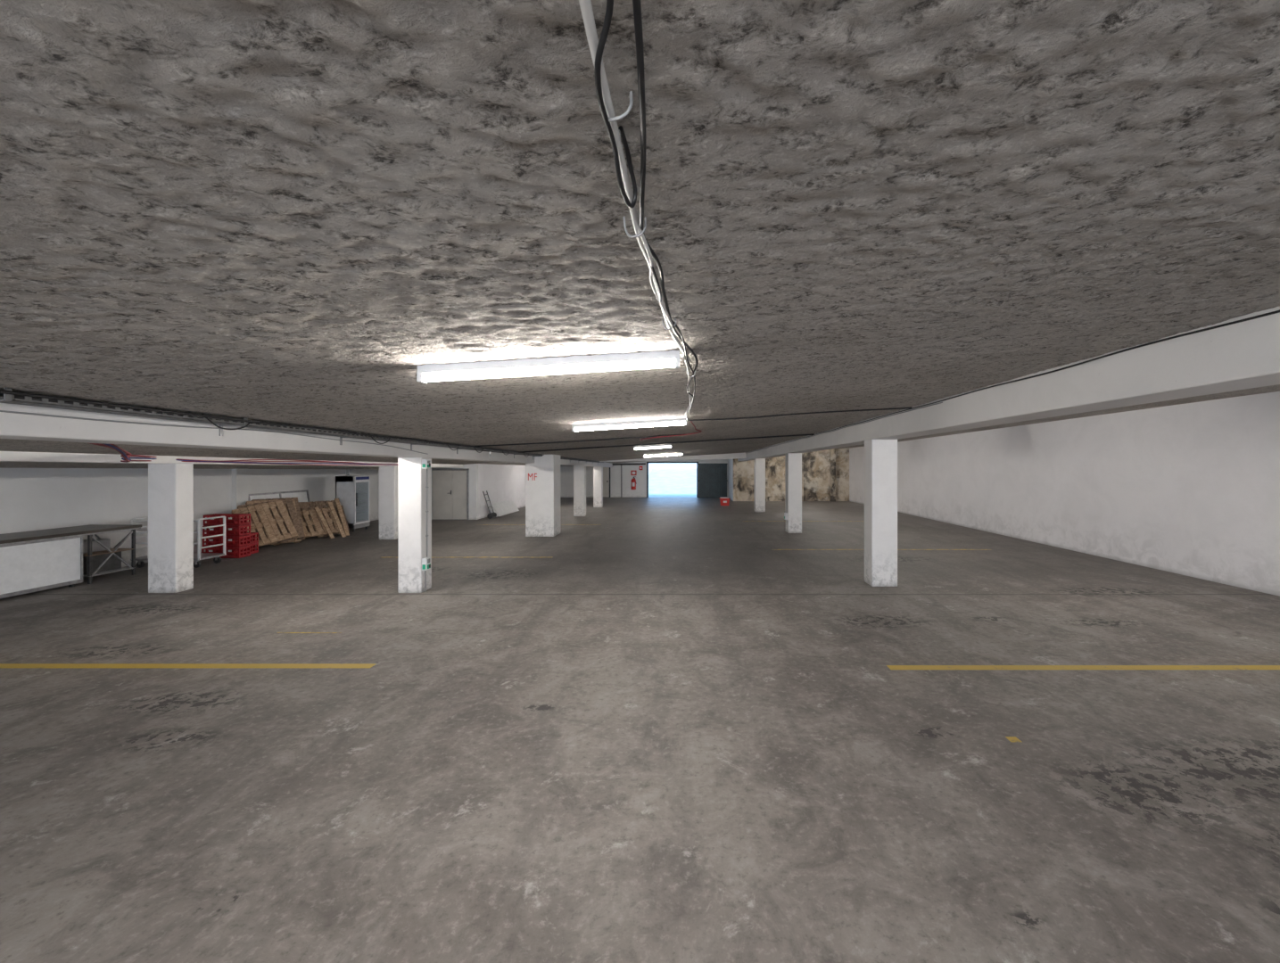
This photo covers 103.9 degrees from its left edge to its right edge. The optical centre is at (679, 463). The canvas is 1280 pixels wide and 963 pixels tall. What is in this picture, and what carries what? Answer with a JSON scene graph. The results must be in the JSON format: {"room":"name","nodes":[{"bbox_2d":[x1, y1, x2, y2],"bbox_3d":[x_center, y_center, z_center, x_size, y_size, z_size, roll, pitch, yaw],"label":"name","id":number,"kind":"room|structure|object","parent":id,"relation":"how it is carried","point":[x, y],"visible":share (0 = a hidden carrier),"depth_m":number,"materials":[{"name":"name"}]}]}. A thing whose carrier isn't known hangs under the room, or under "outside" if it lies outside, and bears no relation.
{"room":"parking garage","nodes":[
{"label":"parking garage","id":0,"kind":"room"},
{"bbox_2d":[0,468,378,567],"bbox_3d":[-11.400,0.956,5.750,0.200,2.287,25.900,0,0,0],"label":"wall","id":1,"kind":"structure","parent":0,"point":[30,499],"depth_m":9.96,"materials":[{"name":"white paint"}]},
{"bbox_2d":[231,468,248,510],"bbox_3d":[-11.240,1.095,12.775,0.120,2.011,0.350,0,0,0],"label":"column","id":2,"kind":"structure","parent":1,"relation":"attached to","point":[240,476],"depth_m":12.69,"materials":[{"name":"white paint"}]},
{"bbox_2d":[346,469,355,475],"bbox_3d":[-11.240,1.125,17.075,0.120,1.950,0.350,0,0,0],"label":"trim","id":3,"kind":"structure","parent":1,"relation":"attached to","point":[349,472],"depth_m":16.99,"materials":[{"name":"white paint"}]},
{"bbox_2d":[0,451,462,468],"bbox_3d":[-8.350,-0.119,5.850,0.500,0.541,25.700,0,0,0],"label":"pipe","id":4,"kind":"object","parent":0,"point":[4,456],"depth_m":7.23,"materials":[{"name":"grey metal"}]},
{"bbox_2d":[378,463,478,520],"bbox_3d":[-9.550,1.034,18.775,3.900,2.132,0.150,0,0,0],"label":"wall","id":5,"kind":"structure","parent":0,"point":[473,467],"depth_m":18.70,"materials":[{"name":"white paint"}]},
{"bbox_2d":[431,468,469,520],"bbox_3d":[-8.600,1.140,18.654,1.420,1.920,0.092,0,0,0],"label":"door","id":6,"kind":"structure","parent":5,"relation":"in","point":[450,486],"depth_m":18.67,"materials":[{"name":"metal"}]},
{"bbox_2d":[478,463,525,519],"bbox_3d":[-7.675,1.035,24.925,0.150,2.130,12.150,0,0,0],"label":"wall","id":7,"kind":"structure","parent":0,"point":[502,483],"depth_m":21.12,"materials":[{"name":"white paint"}]},
{"bbox_2d":[560,461,648,497],"bbox_3d":[-4.770,0.957,31.100,5.660,2.287,0.200,0,0,0],"label":"wall","id":8,"kind":"structure","parent":0,"point":[566,473],"depth_m":31.00,"materials":[{"name":"white paint"}]},
{"bbox_2d":[602,467,610,497],"bbox_3d":[-4.750,1.125,30.930,0.900,1.950,0.140,0,0,0],"label":"door","id":9,"kind":"structure","parent":8,"relation":"in","point":[606,470],"depth_m":30.90,"materials":[{"name":"metal"}]},
{"bbox_2d":[567,462,645,497],"bbox_3d":[-4.750,1.036,30.908,5.302,2.128,0.112,0,0,0],"label":"pipes","id":10,"kind":"object","parent":8,"relation":"attached to","point":[621,465],"visible":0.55,"depth_m":30.87,"materials":[{"name":"metal"}]},
{"bbox_2d":[630,470,636,475],"bbox_3d":[-2.850,0.570,30.983,0.340,0.300,0.035,0,0,0],"label":"fire sign","id":11,"kind":"object","parent":8,"relation":"attached to","point":[632,473],"visible":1,"depth_m":30.97,"materials":[{"name":"red paint"}]},
{"bbox_2d":[631,477,636,489],"bbox_3d":[-2.822,1.200,30.858,0.332,0.800,0.285,0,0,0],"label":"fire extinguisher","id":12,"kind":"object","parent":8,"relation":"attached to","point":[633,481],"visible":1,"depth_m":30.75,"materials":[{"name":"red paint"}]},
{"bbox_2d":[646,462,698,497],"bbox_3d":[-0.440,0.990,30.965,3.200,2.220,0.070,0,0,0],"label":"door frame","id":13,"kind":"structure","parent":8,"relation":"attached to","point":[648,463],"depth_m":30.93,"materials":[{"name":"metal"}]},
{"bbox_2d":[698,463,727,497],"bbox_3d":[2.055,1.040,30.835,1.790,2.120,0.130,0,0,0],"label":"gate","id":14,"kind":"object","parent":13,"relation":"attached to","point":[713,481],"visible":0.99,"depth_m":30.80,"materials":[{"name":"metal"}]},
{"bbox_2d":[0,497,1279,962],"bbox_3d":[-0.900,2.200,12.000,21.200,0.200,38.400,0,0,0],"label":"floor","id":15,"kind":"structure","parent":0,"point":[670,734],"depth_m":3.62,"materials":[{"name":"concrete"}]},
{"bbox_2d":[0,524,141,599],"bbox_3d":[-10.710,1.630,7.300,0.980,0.940,4.400,0,0,0],"label":"workbench","id":16,"kind":"object","parent":15,"relation":"on","point":[31,561],"depth_m":8.31,"materials":[{"name":"grey metal"}]},
{"bbox_2d":[148,463,193,593],"bbox_3d":[-8.400,1.045,8.250,0.460,2.110,0.300,0,0,0],"label":"concrete column","id":17,"kind":"structure","parent":15,"relation":"on","point":[170,486],"depth_m":8.10,"materials":[{"name":"white paint"}]},
{"bbox_2d":[130,515,226,568],"bbox_3d":[-10.310,1.601,10.300,1.386,0.997,0.606,0,0,0],"label":"trolley","id":18,"kind":"object","parent":15,"relation":"on","point":[197,557],"visible":0.61,"depth_m":10.09,"materials":[{"name":"metal"}]},
{"bbox_2d":[0,663,376,668],"bbox_3d":[-5.640,2.099,5.180,4.920,0.005,0.110,0,0,0],"label":"parking line","id":19,"kind":"object","parent":15,"relation":"on","point":[2,665],"visible":1,"depth_m":5.18,"materials":[{"name":"yellow paint"}]},
{"bbox_2d":[201,547,228,558],"bbox_3d":[-10.420,1.982,11.249,0.404,0.235,0.306,0,0,0],"label":"crate","id":20,"kind":"object","parent":15,"relation":"on","point":[211,549],"visible":0.35,"depth_m":11.10,"materials":[{"name":"red plastic"}]},
{"bbox_2d":[202,536,228,547],"bbox_3d":[-10.410,1.742,11.249,0.404,0.235,0.306,0,0,0],"label":"crate","id":21,"kind":"object","parent":20,"relation":"on","point":[214,540],"visible":0.45,"depth_m":11.10,"materials":[{"name":"red plastic"}]},
{"bbox_2d":[202,526,229,536],"bbox_3d":[-10.400,1.502,11.249,0.404,0.235,0.306,0,0,0],"label":"crate","id":22,"kind":"object","parent":21,"relation":"on","point":[215,531],"visible":0.51,"depth_m":11.10,"materials":[{"name":"red plastic"}]},
{"bbox_2d":[203,513,233,526],"bbox_3d":[-10.390,1.262,11.249,0.404,0.235,0.306,0,0,0],"label":"crate","id":23,"kind":"object","parent":22,"relation":"on","point":[217,521],"visible":0.62,"depth_m":11.10,"materials":[{"name":"red plastic"}]},
{"bbox_2d":[221,545,250,558],"bbox_3d":[-9.990,1.982,11.249,0.404,0.235,0.306,0,0,0],"label":"crate","id":24,"kind":"object","parent":15,"relation":"on","point":[232,552],"visible":0.89,"depth_m":11.11,"materials":[{"name":"red plastic"}]},
{"bbox_2d":[221,535,250,547],"bbox_3d":[-9.998,1.742,11.259,0.404,0.235,0.306,0,0,0],"label":"crate","id":25,"kind":"object","parent":24,"relation":"on","point":[240,541],"visible":0.85,"depth_m":11.14,"materials":[{"name":"red plastic"}]},
{"bbox_2d":[221,524,250,536],"bbox_3d":[-10.006,1.502,11.269,0.404,0.235,0.306,0,0,0],"label":"crate","id":26,"kind":"object","parent":25,"relation":"on","point":[234,531],"visible":0.9,"depth_m":11.15,"materials":[{"name":"red plastic"}]},
{"bbox_2d":[222,513,250,525],"bbox_3d":[-10.014,1.262,11.279,0.404,0.235,0.306,0,0,0],"label":"crate","id":27,"kind":"object","parent":26,"relation":"on","point":[237,519],"visible":0.92,"depth_m":11.18,"materials":[{"name":"red plastic"}]},
{"bbox_2d":[243,542,258,553],"bbox_3d":[-10.163,1.982,11.665,0.404,0.235,0.306,0,0,-5],"label":"crate","id":28,"kind":"object","parent":15,"relation":"on","point":[253,547],"visible":0.24,"depth_m":11.71,"materials":[{"name":"red plastic"}]},
{"bbox_2d":[244,532,258,544],"bbox_3d":[-10.163,1.742,11.665,0.404,0.235,0.306,0,0,-5],"label":"crate","id":29,"kind":"object","parent":28,"relation":"on","point":[253,537],"visible":0.34,"depth_m":11.72,"materials":[{"name":"red plastic"}]},
{"bbox_2d":[231,500,298,546],"bbox_3d":[-10.334,1.517,12.466,0.728,1.162,1.168,0,0,35],"label":"wooden pallet","id":30,"kind":"object","parent":15,"relation":"on","point":[268,524],"visible":0.82,"depth_m":12.49,"materials":[{"name":"brown wood"}]},
{"bbox_2d":[237,498,304,545],"bbox_3d":[-10.403,1.505,12.720,0.701,1.188,1.220,0,0,38],"label":"wooden pallet","id":31,"kind":"object","parent":15,"relation":"on","point":[288,502],"visible":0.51,"depth_m":12.98,"materials":[{"name":"brown wood"}]},
{"bbox_2d":[245,499,301,545],"bbox_3d":[-10.539,1.526,12.965,0.635,1.146,1.000,0,0,36],"label":"wooden pallet","id":32,"kind":"object","parent":15,"relation":"on","point":[295,540],"visible":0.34,"depth_m":12.98,"materials":[{"name":"brown wood"}]},
{"bbox_2d":[250,497,305,540],"bbox_3d":[-10.649,1.512,13.252,0.544,1.175,1.000,0,0,30],"label":"wooden pallet","id":33,"kind":"object","parent":15,"relation":"on","point":[298,512],"visible":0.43,"depth_m":13.60,"materials":[{"name":"brown wood"}]},
{"bbox_2d":[248,489,310,507],"bbox_3d":[-11.131,1.445,14.020,0.251,1.311,2.100,0,0,0],"label":"panel","id":34,"kind":"object","parent":15,"relation":"on","point":[302,496],"visible":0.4,"depth_m":14.16,"materials":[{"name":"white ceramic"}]},
{"bbox_2d":[276,632,341,633],"bbox_3d":[-4.600,2.099,6.200,0.800,0.005,0.030,0,0,0],"label":"parking line","id":35,"kind":"object","parent":15,"relation":"on","point":[276,632],"visible":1,"depth_m":6.20,"materials":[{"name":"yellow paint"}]},
{"bbox_2d":[298,500,338,537],"bbox_3d":[-10.508,1.603,14.624,0.618,0.992,1.000,0,0,30],"label":"wooden pallet","id":36,"kind":"object","parent":15,"relation":"on","point":[311,504],"visible":0.23,"depth_m":14.64,"materials":[{"name":"brown wood"}]},
{"bbox_2d":[300,507,340,537],"bbox_3d":[-10.292,1.688,14.127,0.718,0.821,1.145,0,0,35],"label":"wooden pallet","id":37,"kind":"object","parent":15,"relation":"on","point":[317,524],"visible":0.56,"depth_m":14.09,"materials":[{"name":"brown wood"}]},
{"bbox_2d":[299,505,349,536],"bbox_3d":[-10.326,1.673,14.415,0.672,0.851,1.200,0,0,36],"label":"wooden pallet","id":38,"kind":"object","parent":15,"relation":"on","point":[334,507],"visible":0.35,"depth_m":14.48,"materials":[{"name":"brown wood"}]},
{"bbox_2d":[313,498,349,538],"bbox_3d":[-9.908,1.565,14.390,0.755,1.069,0.768,0,0,15],"label":"planks","id":39,"kind":"object","parent":15,"relation":"on","point":[344,532],"visible":1,"depth_m":14.36,"materials":[{"name":"brown wood"}]},
{"bbox_2d":[335,475,370,532],"bbox_3d":[-10.235,1.240,15.675,0.630,1.720,0.750,0,0,0],"label":"fridge","id":40,"kind":"object","parent":15,"relation":"on","point":[352,492],"visible":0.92,"depth_m":15.33,"materials":[{"name":"white metal"}]},
{"bbox_2d":[379,466,397,539],"bbox_3d":[-8.100,1.086,13.975,0.440,2.029,0.350,0,0,0],"label":"concrete column","id":41,"kind":"structure","parent":15,"relation":"on","point":[388,475],"depth_m":13.80,"materials":[{"name":"white paint"}]},
{"bbox_2d":[397,457,431,593],"bbox_3d":[-4.380,0.994,8.275,0.380,2.212,0.350,0,0,0],"label":"concrete column","id":42,"kind":"structure","parent":15,"relation":"on","point":[411,477],"depth_m":8.10,"materials":[{"name":"white paint"}]},
{"bbox_2d":[424,468,428,592],"bbox_3d":[-4.175,1.085,8.229,0.030,2.030,0.082,0,0,0],"label":"conduit","id":43,"kind":"object","parent":42,"relation":"attached to","point":[426,487],"visible":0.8,"depth_m":8.24,"materials":[{"name":"grey plastic"}]},
{"bbox_2d":[421,556,430,570],"bbox_3d":[-4.140,1.640,8.186,0.100,0.200,0.148,0,0,0],"label":"power socket","id":44,"kind":"object","parent":42,"relation":"attached to","point":[425,561],"visible":1,"depth_m":8.14,"materials":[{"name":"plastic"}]},
{"bbox_2d":[421,459,430,469],"bbox_3d":[-4.140,0.005,8.186,0.100,0.150,0.148,0,0,0],"label":"power socket","id":45,"kind":"object","parent":42,"relation":"attached to","point":[425,463],"visible":1,"depth_m":8.12,"materials":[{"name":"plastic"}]},
{"bbox_2d":[381,556,553,557],"bbox_3d":[-4.775,2.099,11.200,3.850,0.005,0.100,0,0,0],"label":"parking line","id":46,"kind":"object","parent":15,"relation":"on","point":[382,557],"visible":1,"depth_m":11.24,"materials":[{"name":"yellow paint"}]},
{"bbox_2d":[482,490,500,519],"bbox_3d":[-7.233,1.572,19.225,0.567,1.055,0.450,0,0,0],"label":"hand truck","id":47,"kind":"object","parent":15,"relation":"on","point":[493,515],"visible":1,"depth_m":19.12,"materials":[{"name":"metal"}]},
{"bbox_2d":[487,500,519,516],"bbox_3d":[-7.350,1.850,20.950,0.360,0.500,2.700,0,0,0],"label":"leaning boards","id":48,"kind":"object","parent":15,"relation":"on","point":[503,507],"visible":0.82,"depth_m":20.79,"materials":[{"name":"white wood"}]},
{"bbox_2d":[475,524,601,525],"bbox_3d":[-4.850,2.099,17.200,4.300,0.005,0.100,0,0,0],"label":"parking line","id":49,"kind":"object","parent":15,"relation":"on","point":[475,524],"visible":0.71,"depth_m":17.15,"materials":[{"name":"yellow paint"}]},
{"bbox_2d":[525,454,560,536],"bbox_3d":[-4.010,0.917,14.700,0.820,2.365,0.800,0,0,0],"label":"concrete column","id":50,"kind":"structure","parent":15,"relation":"on","point":[542,495],"depth_m":14.30,"materials":[{"name":"white paint"}]},
{"bbox_2d":[573,465,586,516],"bbox_3d":[-4.015,1.078,20.100,0.430,2.043,0.400,0,0,0],"label":"concrete column","id":51,"kind":"structure","parent":15,"relation":"on","point":[579,471],"depth_m":19.90,"materials":[{"name":"white paint"}]},
{"bbox_2d":[593,466,602,507],"bbox_3d":[-3.950,1.108,24.200,0.400,1.985,0.400,0,0,0],"label":"concrete column","id":52,"kind":"structure","parent":15,"relation":"on","point":[598,471],"depth_m":24.00,"materials":[{"name":"white paint"}]},
{"bbox_2d":[718,497,730,505],"bbox_3d":[2.260,1.900,25.100,0.520,0.400,0.440,0,0,0],"label":"storage box","id":53,"kind":"object","parent":15,"relation":"on","point":[723,501],"visible":1,"depth_m":24.92,"materials":[{"name":"plastic"}]},
{"bbox_2d":[754,458,765,511],"bbox_3d":[3.490,0.932,21.800,0.420,2.336,0.400,0,0,0],"label":"concrete column","id":54,"kind":"structure","parent":15,"relation":"on","point":[759,463],"depth_m":21.60,"materials":[{"name":"white paint"}]},
{"bbox_2d":[785,453,801,533],"bbox_3d":[3.490,0.886,15.300,0.420,2.429,0.400,0,0,0],"label":"concrete column","id":55,"kind":"structure","parent":15,"relation":"on","point":[793,460],"depth_m":15.10,"materials":[{"name":"white paint"}]},
{"bbox_2d":[784,512,787,520],"bbox_3d":[3.235,1.576,15.014,0.090,0.213,0.379,0,0,0],"label":"power socket","id":56,"kind":"object","parent":55,"relation":"attached to","point":[785,514],"visible":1,"depth_m":14.95,"materials":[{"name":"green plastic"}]},
{"bbox_2d":[743,520,864,521],"bbox_3d":[4.900,2.099,18.200,5.200,0.005,0.100,0,0,0],"label":"parking line","id":57,"kind":"object","parent":15,"relation":"on","point":[743,521],"visible":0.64,"depth_m":18.21,"materials":[{"name":"yellow paint"}]},
{"bbox_2d":[864,439,897,586],"bbox_3d":[3.500,0.839,8.710,0.440,2.523,0.380,0,0,0],"label":"concrete column","id":58,"kind":"structure","parent":15,"relation":"on","point":[880,456],"depth_m":8.52,"materials":[{"name":"white paint"}]},
{"bbox_2d":[771,549,991,550],"bbox_3d":[4.925,2.099,12.200,5.350,0.005,0.100,0,0,0],"label":"parking line","id":59,"kind":"object","parent":15,"relation":"on","point":[772,549],"visible":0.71,"depth_m":12.17,"materials":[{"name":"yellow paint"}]},
{"bbox_2d":[1005,736,1021,742],"bbox_3d":[2.540,2.099,3.800,0.080,0.005,0.070,0,0,0],"label":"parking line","id":60,"kind":"object","parent":15,"relation":"on","point":[1011,739],"visible":1,"depth_m":3.80,"materials":[{"name":"yellow paint"}]},
{"bbox_2d":[886,665,1279,669],"bbox_3d":[5.575,2.099,5.140,6.850,0.005,0.110,0,0,0],"label":"parking line","id":61,"kind":"object","parent":15,"relation":"on","point":[891,667],"visible":1,"depth_m":5.14,"materials":[{"name":"yellow paint"}]},
{"bbox_2d":[0,0,1279,470],"bbox_3d":[-0.900,-0.696,12.000,21.200,2.208,38.400,0,0,0],"label":"ceiling","id":62,"kind":"structure","parent":0,"point":[277,211],"depth_m":1.31,"materials":[{"name":"grey concrete"}]},
{"bbox_2d":[86,442,397,465],"bbox_3d":[-7.455,-0.081,9.631,2.361,0.312,12.590,0,0,-16],"label":"bundle","id":63,"kind":"object","parent":62,"relation":"hanging from","point":[126,458],"visible":0.86,"depth_m":9.18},
{"bbox_2d":[0,389,595,462],"bbox_3d":[-4.018,-0.261,13.000,0.256,0.400,24.001,0,0,0],"label":"cable","id":64,"kind":"object","parent":62,"relation":"hanging from","point":[17,395],"visible":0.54,"depth_m":4.04,"materials":[{"name":"black rubber"}]},
{"bbox_2d":[0,388,603,462],"bbox_3d":[-4.034,-0.214,13.500,0.233,0.524,25.000,0,0,0],"label":"cable tray","id":65,"kind":"object","parent":62,"relation":"attached to","point":[9,399],"visible":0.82,"depth_m":4.19,"materials":[{"name":"metal"}]},
{"bbox_2d":[0,403,612,467],"bbox_3d":[-4.375,-0.198,12.000,0.450,0.845,38.000,0,0,0],"label":"ceiling beam","id":66,"kind":"structure","parent":62,"relation":"attached to","point":[12,425],"depth_m":4.27,"materials":[{"name":"white concrete"}]},
{"bbox_2d":[416,350,679,383],"bbox_3d":[-0.770,-0.586,2.960,1.544,0.209,0.060,0,0,0],"label":"lamp","id":67,"kind":"object","parent":62,"relation":"hanging from","point":[425,373],"visible":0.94,"depth_m":2.94,"materials":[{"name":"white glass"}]},
{"bbox_2d":[572,417,687,431],"bbox_3d":[-0.670,-0.538,6.740,1.544,0.209,0.060,0,0,0],"label":"lamp","id":68,"kind":"object","parent":62,"relation":"hanging from","point":[592,426],"visible":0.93,"depth_m":6.71,"materials":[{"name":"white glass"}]},
{"bbox_2d":[633,444,671,450],"bbox_3d":[-0.700,-0.447,13.000,1.004,0.178,0.060,0,0,0],"label":"lamp","id":69,"kind":"object","parent":62,"relation":"hanging from","point":[647,447],"visible":0.94,"depth_m":12.97,"materials":[{"name":"white plastic"}]},
{"bbox_2d":[643,453,682,457],"bbox_3d":[-0.650,-0.355,19.600,1.544,0.209,0.060,0,0,0],"label":"lamp","id":70,"kind":"object","parent":62,"relation":"hanging from","point":[668,454],"visible":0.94,"depth_m":19.58,"materials":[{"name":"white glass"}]},
{"bbox_2d":[599,452,746,462],"bbox_3d":[-0.440,-0.326,24.650,7.420,0.512,0.300,0,0,0],"label":"cross beam","id":71,"kind":"structure","parent":62,"relation":"attached to","point":[730,456],"depth_m":24.50,"materials":[{"name":"white concrete"}]},
{"bbox_2d":[468,0,911,453],"bbox_3d":[-0.425,-0.522,6.259,7.352,0.540,11.918,0,0,0],"label":"cable","id":72,"kind":"object","parent":62,"relation":"attached to","point":[604,99],"depth_m":1.08,"materials":[{"name":"grey plastic"}]},
{"bbox_2d":[737,306,1279,461],"bbox_3d":[3.495,-0.585,12.000,0.450,0.987,38.000,0,0,0],"label":"ceiling beam","id":73,"kind":"structure","parent":62,"relation":"attached to","point":[1243,355],"depth_m":3.85,"materials":[{"name":"white concrete"}]},
{"bbox_2d":[745,309,1279,454],"bbox_3d":[3.256,-0.688,12.050,0.025,0.411,26.100,0,0,0],"label":"cable","id":74,"kind":"object","parent":62,"relation":"attached to","point":[1276,311],"visible":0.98,"depth_m":4.11,"materials":[{"name":"black rubber"}]},
{"bbox_2d":[648,463,651,475],"bbox_3d":[-3.030,0.400,40.625,0.340,3.400,18.750,0,0,0],"label":"wall","id":75,"kind":"structure","parent":0,"point":[649,465],"depth_m":47.81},
{"bbox_2d":[648,468,696,497],"bbox_3d":[0.200,1.400,41.600,6.100,1.800,20.800,0,0,0],"label":"ramp","id":76,"kind":"object","parent":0,"point":[663,483],"visible":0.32,"depth_m":41.19,"materials":[{"name":"white"}]},
{"bbox_2d":[648,459,698,462],"bbox_3d":[-0.390,-0.214,31.100,3.100,0.307,0.200,0,0,0],"label":"lintel","id":77,"kind":"object","parent":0,"point":[697,459],"visible":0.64,"depth_m":31.00,"materials":[{"name":"white paint"}]},
{"bbox_2d":[698,459,727,496],"bbox_3d":[2.080,0.813,31.100,1.840,2.575,0.200,0,0,0],"label":"wall","id":78,"kind":"structure","parent":0,"point":[700,461],"depth_m":31.00,"materials":[{"name":"white paint"}]},
{"bbox_2d":[727,458,733,501],"bbox_3d":[3.100,0.787,29.700,0.200,2.626,3.000,0,0,0],"label":"pillar","id":79,"kind":"object","parent":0,"point":[730,461],"depth_m":29.22,"materials":[{"name":"white concrete"}]},
{"bbox_2d":[849,391,1279,596],"bbox_3d":[9.600,0.344,12.000,0.200,3.512,38.400,0,0,0],"label":"wall","id":80,"kind":"structure","parent":0,"point":[1192,490],"depth_m":10.53,"materials":[{"name":"white paint"}]},
{"bbox_2d":[765,458,767,501],"bbox_3d":[4.740,0.735,27.875,0.280,2.731,0.250,0,0,0],"label":"trim","id":81,"kind":"structure","parent":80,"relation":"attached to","point":[765,458],"depth_m":27.75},
{"bbox_2d":[733,448,849,501],"bbox_3d":[6.250,0.602,28.100,6.500,2.996,0.200,0,0,0],"label":"rock wall","id":82,"kind":"structure","parent":80,"relation":"attached to","point":[816,464],"depth_m":28.00,"materials":[{"name":"beige stone"}]},
{"bbox_2d":[801,453,803,501],"bbox_3d":[6.740,0.676,27.875,0.280,2.847,0.250,0,0,0],"label":"trim","id":83,"kind":"structure","parent":80,"relation":"attached to","point":[802,453],"depth_m":27.75,"materials":[{"name":"white paint"}]},
{"bbox_2d":[829,449,835,501],"bbox_3d":[8.540,0.624,27.875,0.280,2.952,0.250,0,0,0],"label":"trim","id":84,"kind":"structure","parent":80,"relation":"attached to","point":[832,452],"depth_m":27.75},
{"label":"outside","id":85,"kind":"structure","parent":0,"visible":0},
{"bbox_2d":[651,463,696,470],"bbox_3d":[0.000,-1.400,53.175,20.000,7.000,0.450,0,0,0],"label":"facade","id":86,"kind":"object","parent":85,"point":[653,466],"visible":0.02,"depth_m":52.99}
]}

